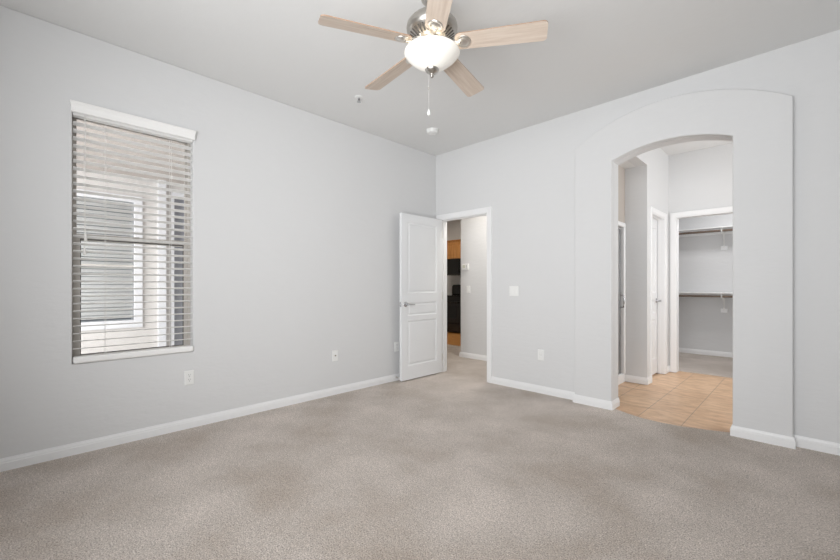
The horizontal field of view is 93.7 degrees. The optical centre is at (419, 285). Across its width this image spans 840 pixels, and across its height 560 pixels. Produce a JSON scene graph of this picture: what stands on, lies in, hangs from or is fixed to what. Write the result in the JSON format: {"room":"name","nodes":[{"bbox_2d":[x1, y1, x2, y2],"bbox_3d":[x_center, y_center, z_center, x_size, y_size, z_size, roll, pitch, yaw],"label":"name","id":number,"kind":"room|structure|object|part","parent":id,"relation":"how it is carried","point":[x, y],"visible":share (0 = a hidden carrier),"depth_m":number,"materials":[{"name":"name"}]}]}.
{"room":"empty bedroom","nodes":[
{"label":"empty bedroom","id":0,"kind":"room"},
{"bbox_2d":[0,5,435,458],"bbox_3d":[-1.582,-0.271,3.649,0.150,2.983,4.960,0,0,45],"label":"wall","id":1,"kind":"structure","parent":0,"point":[295,214],"depth_m":3.34,"materials":[{"name":"white paint"}]},
{"bbox_2d":[72,117,189,362],"bbox_3d":[-2.212,-0.340,3.058,0.082,1.771,0.751,0,0,45],"label":"window","id":2,"kind":"structure","parent":1,"relation":"in","point":[76,352],"depth_m":2.93,"materials":[{"name":"grey plastic"}]},
{"bbox_3d":[-2.226,-0.768,3.072,0.022,0.890,0.727,0,0,45],"label":"sash","id":3,"kind":"part","parent":2,"relation":"part of","materials":[{"name":"grey plastic"}]},
{"bbox_3d":[-2.206,0.082,3.052,0.026,0.901,0.723,0,0,45],"label":"sash","id":4,"kind":"part","parent":2,"relation":"part of","materials":[{"name":"grey plastic"}]},
{"bbox_2d":[70,99,195,363],"bbox_3d":[-2.146,-0.362,2.992,0.093,1.811,0.777,0,0,45],"label":"window blind","id":5,"kind":"object","parent":2,"relation":"attached to","point":[81,110],"visible":1,"depth_m":2.96,"materials":[{"name":"white plastic"}]},
{"bbox_3d":[-2.352,-0.726,2.759,0.003,0.928,0.003,0,0,-15],"label":"tilt cord","id":6,"kind":"part","parent":5,"relation":"part of","materials":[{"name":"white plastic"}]},
{"bbox_3d":[-2.347,-0.773,2.763,0.003,0.833,0.003,0,0,-15],"label":"tilt cord","id":7,"kind":"part","parent":5,"relation":"part of","materials":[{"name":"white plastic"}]},
{"bbox_3d":[-2.144,0.519,2.992,0.070,0.047,0.745,0,0,45],"label":"rail","id":8,"kind":"part","parent":5,"relation":"part of","materials":[{"name":"white plastic"}]},
{"bbox_3d":[-2.004,-0.327,3.159,0.056,1.686,0.003,0,0,45],"label":"ladder cord","id":9,"kind":"part","parent":5,"relation":"part of","materials":[{"name":"white fabric"}]},
{"bbox_2d":[184,370,193,384],"bbox_3d":[-1.890,0.756,3.225,0.010,0.115,0.070,0,0,45],"label":"wall outlet","id":10,"kind":"object","parent":1,"relation":"attached to","point":[188,375],"visible":1,"depth_m":3.22,"materials":[{"name":"white plastic"}]},
{"bbox_2d":[0,373,399,471],"bbox_3d":[-1.489,1.130,3.627,0.014,0.080,4.860,0,0,45],"label":"baseboard","id":11,"kind":"structure","parent":1,"relation":"attached to","point":[22,460],"depth_m":3.11,"materials":[{"name":"white paint"}]},
{"bbox_2d":[332,350,337,360],"bbox_3d":[-0.905,0.752,4.215,0.016,0.115,0.070,0,0,45],"label":"outlet","id":12,"kind":"object","parent":1,"relation":"attached to","point":[334,352],"visible":1,"depth_m":4.21,"materials":[{"name":"white plastic"}]},
{"bbox_2d":[395,342,398,351],"bbox_3d":[-0.284,0.756,4.848,0.010,0.115,0.070,0,0,45],"label":"wall outlet","id":13,"kind":"object","parent":1,"relation":"attached to","point":[396,343],"visible":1,"depth_m":4.84,"materials":[{"name":"white plastic"}]},
{"bbox_2d":[0,332,839,559],"bbox_3d":[0.125,1.195,5.055,9.300,0.050,9.160,0,0,45],"label":"floor","id":14,"kind":"structure","parent":0,"point":[441,465],"depth_m":2.27,"materials":[{"name":"carpet"}]},
{"bbox_2d":[447,285,460,332],"bbox_3d":[0.911,0.568,9.930,0.780,1.165,0.712,0,0,45],"label":"range","id":15,"kind":"object","parent":14,"relation":"on","point":[454,300],"visible":0.41,"depth_m":9.62,"materials":[{"name":"black metal"}]},
{"bbox_3d":[0.712,0.645,9.729,0.760,0.550,0.030,0,0,45],"label":"oven door","id":16,"kind":"part","parent":15,"relation":"part of","materials":[{"name":"black glass"}]},
{"bbox_3d":[0.712,1.032,9.729,0.760,0.195,0.030,0,0,45],"label":"drawer","id":17,"kind":"part","parent":15,"relation":"part of","materials":[{"name":"black metal"}]},
{"bbox_3d":[0.712,0.315,9.729,0.760,0.090,0.030,0,0,45],"label":"control panel","id":18,"kind":"part","parent":15,"relation":"part of","materials":[{"name":"black metal"}]},
{"bbox_3d":[1.137,0.115,10.159,0.769,0.260,0.070,0,0,45],"label":"panel","id":19,"kind":"part","parent":15,"relation":"part of","materials":[{"name":"black"}]},
{"bbox_2d":[0,0,839,155],"bbox_3d":[1.636,-1.813,3.490,4.950,0.100,9.260,0,0,45],"label":"ceiling","id":20,"kind":"structure","parent":0,"point":[593,53],"depth_m":2.93,"materials":[{"name":"white paint"}]},
{"bbox_2d":[355,95,362,102],"bbox_3d":[-0.571,-1.739,3.686,0.080,0.048,0.080,0,0,45],"label":"sprinkler","id":21,"kind":"object","parent":20,"relation":"attached to","point":[358,97],"visible":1,"depth_m":3.67,"materials":[{"name":"white plastic"}]},
{"bbox_2d":[426,127,438,134],"bbox_3d":[0.142,-1.742,4.469,0.146,0.042,0.146,0,0,45],"label":"smoke detector","id":22,"kind":"object","parent":20,"relation":"attached to","point":[431,131],"visible":1,"depth_m":4.43,"materials":[{"name":"white plastic"}]},
{"bbox_2d":[318,0,547,115],"bbox_3d":[0.057,-1.389,2.389,1.253,0.747,1.278,0,0,45],"label":"ceiling fan","id":23,"kind":"object","parent":20,"relation":"hanging from","point":[432,48],"visible":1,"depth_m":2.26,"materials":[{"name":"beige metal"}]},
{"bbox_3d":[-0.298,-1.430,2.204,0.520,0.006,0.135,-1,14,-22],"label":"fan blade","id":24,"kind":"part","parent":23,"relation":"part of","materials":[{"name":"brown wood"}]},
{"bbox_3d":[-0.186,-1.430,2.660,0.135,0.006,0.520,-17,9,-39],"label":"fan blade","id":25,"kind":"part","parent":23,"relation":"part of","materials":[{"name":"brown wood"}]},
{"bbox_3d":[0.072,-1.345,2.355,0.331,0.108,0.331,0,0,45],"label":"lamp shade","id":26,"kind":"part","parent":23,"relation":"part of","materials":[{"name":"white glass"}]},
{"bbox_3d":[0.101,-1.430,1.956,0.135,0.006,0.520,13,0,-4],"label":"fan blade","id":27,"kind":"part","parent":23,"relation":"part of","materials":[{"name":"brown wood"}]},
{"bbox_3d":[0.282,-1.430,2.695,0.135,0.006,0.520,-15,-9,31],"label":"fan blade","id":28,"kind":"part","parent":23,"relation":"part of","materials":[{"name":"brown wood"}]},
{"bbox_3d":[0.460,-1.430,2.259,0.520,0.006,0.135,1,-13,14],"label":"fan blade","id":29,"kind":"part","parent":23,"relation":"part of","materials":[{"name":"beige wood"}]},
{"bbox_2d":[447,219,460,294],"bbox_3d":[1.379,-0.272,10.046,4.263,2.983,0.100,0,0,45],"label":"wall","id":30,"kind":"structure","parent":0,"point":[453,227],"depth_m":10.46,"materials":[{"name":"white paint"}]},
{"bbox_2d":[447,239,460,258],"bbox_3d":[1.039,-0.913,10.059,0.870,0.477,0.360,0,0,45],"label":"upper cabinet","id":31,"kind":"object","parent":30,"relation":"attached to","point":[453,246],"visible":0.52,"depth_m":10.02,"materials":[{"name":"brown wood"}]},
{"bbox_3d":[0.804,-0.885,10.094,0.376,0.405,0.020,0,0,45],"label":"door","id":32,"kind":"part","parent":31,"relation":"part of","materials":[{"name":"brown wood"}]},
{"bbox_2d":[447,258,460,275],"bbox_3d":[0.991,-0.463,10.011,0.760,0.415,0.495,0,0,45],"label":"microwave","id":33,"kind":"object","parent":31,"relation":"attached to","point":[453,265],"visible":0.48,"depth_m":9.88,"materials":[{"name":"black"}]},
{"bbox_3d":[1.039,-1.121,10.059,0.870,0.062,0.360,0,0,45],"label":"crown moulding","id":34,"kind":"part","parent":31,"relation":"part of","materials":[{"name":"brown wood"}]},
{"bbox_3d":[1.076,-0.885,9.825,0.376,0.405,0.020,0,0,45],"label":"door","id":35,"kind":"part","parent":31,"relation":"part of","materials":[{"name":"brown wood"}]},
{"bbox_2d":[461,216,486,355],"bbox_3d":[2.414,-0.272,6.982,1.757,2.983,3.200,0,0,45],"label":"wall","id":36,"kind":"structure","parent":0,"point":[473,230],"depth_m":6.26,"materials":[{"name":"white paint"}]},
{"bbox_2d":[462,264,468,269],"bbox_3d":[0.734,-0.297,6.374,0.132,0.100,0.029,0,0,45],"label":"thermostat","id":37,"kind":"object","parent":36,"relation":"attached to","point":[464,266],"visible":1,"depth_m":6.36,"materials":[{"name":"white plastic"}]},
{"bbox_2d":[459,352,486,360],"bbox_3d":[2.281,1.130,6.964,1.620,0.080,3.014,0,0,45],"label":"baseboard","id":38,"kind":"structure","parent":36,"relation":"attached to","point":[461,354],"depth_m":6.26,"materials":[{"name":"white paint"}]},
{"bbox_2d":[618,165,624,222],"bbox_3d":[2.082,-1.091,4.454,0.100,0.662,1.102,0,0,45],"label":"wall","id":39,"kind":"structure","parent":0,"point":[621,171],"depth_m":4.72,"materials":[{"name":"beige paint"}]},
{"bbox_2d":[619,161,635,168],"bbox_3d":[2.126,-1.451,4.410,0.224,0.058,1.102,0,0,45],"label":"ceiling","id":40,"kind":"structure","parent":0,"point":[626,164],"depth_m":4.67,"materials":[{"name":"white paint"}]},
{"bbox_2d":[625,167,635,382],"bbox_3d":[2.371,-0.130,5.013,0.724,2.700,0.100,0,0,45],"label":"wall","id":41,"kind":"structure","parent":0,"point":[630,173],"depth_m":4.77,"materials":[{"name":"white paint"}]},
{"bbox_2d":[625,375,650,384],"bbox_3d":[2.631,1.130,4.756,0.256,0.080,0.126,0,0,45],"label":"baseboard","id":42,"kind":"structure","parent":41,"relation":"attached to","point":[628,378],"depth_m":4.70,"materials":[{"name":"white paint"}]},
{"bbox_2d":[436,30,839,442],"bbox_3d":[0.364,-0.272,5.296,9.300,2.983,0.118,0,0,45],"label":"wall","id":43,"kind":"structure","parent":0,"point":[526,175],"depth_m":4.03,"materials":[{"name":"white paint"}]},
{"bbox_2d":[436,206,491,382],"bbox_3d":[0.541,0.113,5.025,0.887,2.115,0.018,0,0,45],"label":"trim","id":44,"kind":"structure","parent":43,"relation":"attached to","point":[488,210],"depth_m":4.74,"materials":[{"name":"white paint"}]},
{"bbox_2d":[441,212,486,371],"bbox_3d":[0.589,0.142,5.073,0.767,2.055,0.126,0,0,45],"label":"door frame","id":45,"kind":"structure","parent":43,"relation":"in","point":[444,221],"depth_m":5.33,"materials":[{"name":"white paint"}]},
{"bbox_2d":[400,213,441,380],"bbox_3d":[0.025,0.141,5.010,0.165,2.030,0.749,0,0,45],"label":"door","id":46,"kind":"structure","parent":45,"relation":"attached to","point":[420,236],"depth_m":4.96,"materials":[{"name":"white paint"}]},
{"bbox_2d":[509,286,517,295],"bbox_3d":[1.072,0.065,4.504,0.116,0.115,0.012,0,0,45],"label":"light switch","id":47,"kind":"object","parent":43,"relation":"attached to","point":[513,290],"visible":1,"depth_m":4.50,"materials":[{"name":"white plastic"}]},
{"bbox_2d":[538,349,543,360],"bbox_3d":[1.311,0.756,4.269,0.070,0.115,0.009,0,0,45],"label":"wall outlet","id":48,"kind":"object","parent":43,"relation":"attached to","point":[540,352],"visible":1,"depth_m":4.26,"materials":[{"name":"white plastic"}]},
{"bbox_2d":[491,376,619,409],"bbox_3d":[1.371,1.130,4.240,1.398,0.080,0.202,0,0,45],"label":"baseboard","id":49,"kind":"structure","parent":43,"relation":"attached to","point":[565,394],"depth_m":4.10,"materials":[{"name":"white paint"}]},
{"bbox_2d":[575,89,792,436],"bbox_3d":[2.138,-0.194,3.409,1.590,2.827,0.071,0,0,45],"label":"arch surround","id":50,"kind":"object","parent":43,"relation":"attached to","point":[759,123],"visible":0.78,"depth_m":3.03,"materials":[{"name":"white paint"}]},
{"bbox_2d":[730,424,795,448],"bbox_3d":[2.617,1.130,3.007,0.370,0.080,0.202,0,0,45],"label":"baseboard","id":51,"kind":"structure","parent":50,"relation":"attached to","point":[741,432],"depth_m":2.93,"materials":[{"name":"white paint"}]},
{"bbox_2d":[794,435,839,455],"bbox_3d":[1.433,1.130,0.737,1.167,0.080,4.860,0,0,45],"label":"baseboard","id":52,"kind":"structure","parent":43,"relation":"attached to","point":[802,442],"depth_m":2.78,"materials":[{"name":"white paint"}]},
{"bbox_2d":[627,148,668,384],"bbox_3d":[2.617,-0.272,4.663,0.118,2.983,2.152,0,0,45],"label":"wall","id":53,"kind":"structure","parent":0,"point":[652,167],"depth_m":4.70,"materials":[{"name":"white paint"}]},
{"bbox_2d":[652,213,664,374],"bbox_3d":[2.971,0.142,5.021,0.126,2.055,0.610,0,0,45],"label":"door","id":54,"kind":"structure","parent":53,"relation":"in","point":[660,220],"depth_m":5.21,"materials":[{"name":"white paint"}]},
{"bbox_2d":[650,206,666,382],"bbox_3d":[3.020,0.113,4.973,0.018,2.115,0.730,0,0,45],"label":"trim","id":55,"kind":"structure","parent":53,"relation":"attached to","point":[652,210],"depth_m":4.85,"materials":[{"name":"white paint"}]},
{"bbox_2d":[616,371,732,431],"bbox_3d":[3.342,1.198,3.792,2.750,0.043,2.570,0,0,45],"label":"floor tile","id":56,"kind":"structure","parent":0,"point":[685,399],"depth_m":4.05,"materials":[{"name":"beige tile"}]},
{"bbox_2d":[618,373,624,384],"bbox_3d":[2.082,1.145,4.454,0.100,0.150,1.102,0,0,45],"label":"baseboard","id":57,"kind":"structure","parent":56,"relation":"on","point":[621,377],"depth_m":4.72,"materials":[{"name":"white paint"}]},
{"bbox_2d":[618,221,625,374],"bbox_3d":[2.097,0.162,4.412,0.099,1.842,1.138,0,0,45],"label":"door","id":58,"kind":"structure","parent":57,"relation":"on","point":[621,226],"depth_m":4.77,"materials":[{"name":"white paint"}]},
{"bbox_3d":[2.072,0.192,4.419,0.006,1.733,0.965,0,0,45],"label":"glass pane","id":59,"kind":"part","parent":58,"relation":"part of","materials":[{"name":"grey"}]},
{"bbox_3d":[2.072,0.192,4.419,0.025,1.783,1.015,0,0,45],"label":"metal frame","id":60,"kind":"part","parent":58,"relation":"part of","materials":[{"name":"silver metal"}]},
{"bbox_3d":[2.420,0.190,4.712,0.060,0.177,0.018,0,0,45],"label":"handle","id":61,"kind":"part","parent":58,"relation":"part of","materials":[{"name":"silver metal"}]},
{"bbox_2d":[669,143,732,372],"bbox_3d":[4.249,-0.272,4.575,2.562,2.983,0.118,0,0,45],"label":"wall","id":62,"kind":"structure","parent":0,"point":[700,179],"depth_m":5.11,"materials":[{"name":"white paint"}]},
{"bbox_2d":[670,206,732,371],"bbox_3d":[3.751,0.126,5.068,0.763,2.088,0.126,0,0,45],"label":"door frame","id":63,"kind":"structure","parent":62,"relation":"in","point":[729,212],"depth_m":5.32,"materials":[{"name":"white paint"}]},
{"bbox_2d":[679,214,732,352],"bbox_3d":[5.075,-0.272,6.432,2.600,2.983,0.100,0,0,45],"label":"wall","id":64,"kind":"structure","parent":0,"point":[703,266],"depth_m":6.63,"materials":[{"name":"white paint"}]},
{"bbox_2d":[679,225,732,249],"bbox_3d":[4.930,-0.756,6.286,2.400,0.353,0.311,0,0,45],"label":"closet shelf","id":65,"kind":"object","parent":64,"relation":"attached to","point":[723,230],"visible":0.38,"depth_m":6.45,"materials":[{"name":"white paint"}]},
{"bbox_3d":[4.846,-0.870,6.201,2.400,0.032,0.033,0,0,45],"label":"hanging rod","id":66,"kind":"part","parent":65,"relation":"part of","materials":[{"name":"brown metal"}]},
{"bbox_2d":[679,292,732,312],"bbox_3d":[4.930,0.281,6.286,2.400,0.333,0.311,0,0,45],"label":"closet shelf","id":67,"kind":"object","parent":64,"relation":"attached to","point":[722,295],"visible":0.32,"depth_m":6.43,"materials":[{"name":"white paint"}]},
{"bbox_3d":[4.846,0.177,6.201,2.400,0.032,0.033,0,0,45],"label":"hanging rod","id":68,"kind":"part","parent":67,"relation":"part of","materials":[{"name":"brown metal"}]},
{"bbox_2d":[679,348,732,357],"bbox_3d":[4.410,1.130,5.760,2.400,0.080,1.790,0,0,45],"label":"baseboard","id":69,"kind":"structure","parent":64,"relation":"attached to","point":[683,350],"depth_m":6.61,"materials":[{"name":"white paint"}]},
{"bbox_2d":[679,352,732,377],"bbox_3d":[4.444,1.195,5.794,2.600,0.050,1.835,0,0,45],"label":"floor","id":70,"kind":"structure","parent":0,"point":[720,366],"depth_m":5.82,"materials":[{"name":"carpet"}]},
{"label":"outside","id":71,"kind":"structure","parent":0,"visible":0},
{"bbox_3d":[-3.561,1.270,4.172,3.400,0.100,7.000,0,0,45],"label":"floor","id":72,"kind":"structure","parent":71,"visible":0},
{"bbox_2d":[158,179,165,346],"bbox_3d":[-3.889,-0.180,5.931,0.060,2.800,0.100,0,0,45],"label":"patio column","id":73,"kind":"structure","parent":72,"relation":"on","point":[160,258],"depth_m":5.90,"materials":[{"name":"white"}]},
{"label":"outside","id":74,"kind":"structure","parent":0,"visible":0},
{"bbox_2d":[77,120,183,183],"bbox_3d":[-2.999,-1.655,4.741,3.400,0.150,5.400,0,0,45],"label":"roof","id":75,"kind":"structure","parent":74,"point":[78,127],"depth_m":4.79,"materials":[{"name":"beige"}]},
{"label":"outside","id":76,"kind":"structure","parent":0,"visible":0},
{"bbox_2d":[77,171,183,353],"bbox_3d":[-4.691,-0.230,5.290,0.180,3.000,7.000,0,0,45],"label":"wall","id":77,"kind":"structure","parent":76,"point":[90,336],"depth_m":5.79,"materials":[{"name":"grey paint"}]},
{"bbox_2d":[77,189,142,330],"bbox_3d":[-4.713,-0.340,5.290,0.270,1.900,1.590,0,0,45],"label":"window","id":78,"kind":"structure","parent":77,"relation":"in","point":[80,195],"depth_m":5.58,"materials":[{"name":"white"}]},
{"bbox_3d":[-4.651,-0.270,5.237,0.023,0.040,1.380,0,0,45],"label":"meeting rail","id":79,"kind":"part","parent":78,"relation":"part of","materials":[{"name":"grey plastic"}]},
{"bbox_2d":[171,192,183,345],"bbox_3d":[-3.629,-0.105,6.307,0.140,2.650,0.660,0,0,45],"label":"door","id":80,"kind":"structure","parent":77,"relation":"in","point":[173,252],"depth_m":6.17,"materials":[{"name":"white"}]}
]}

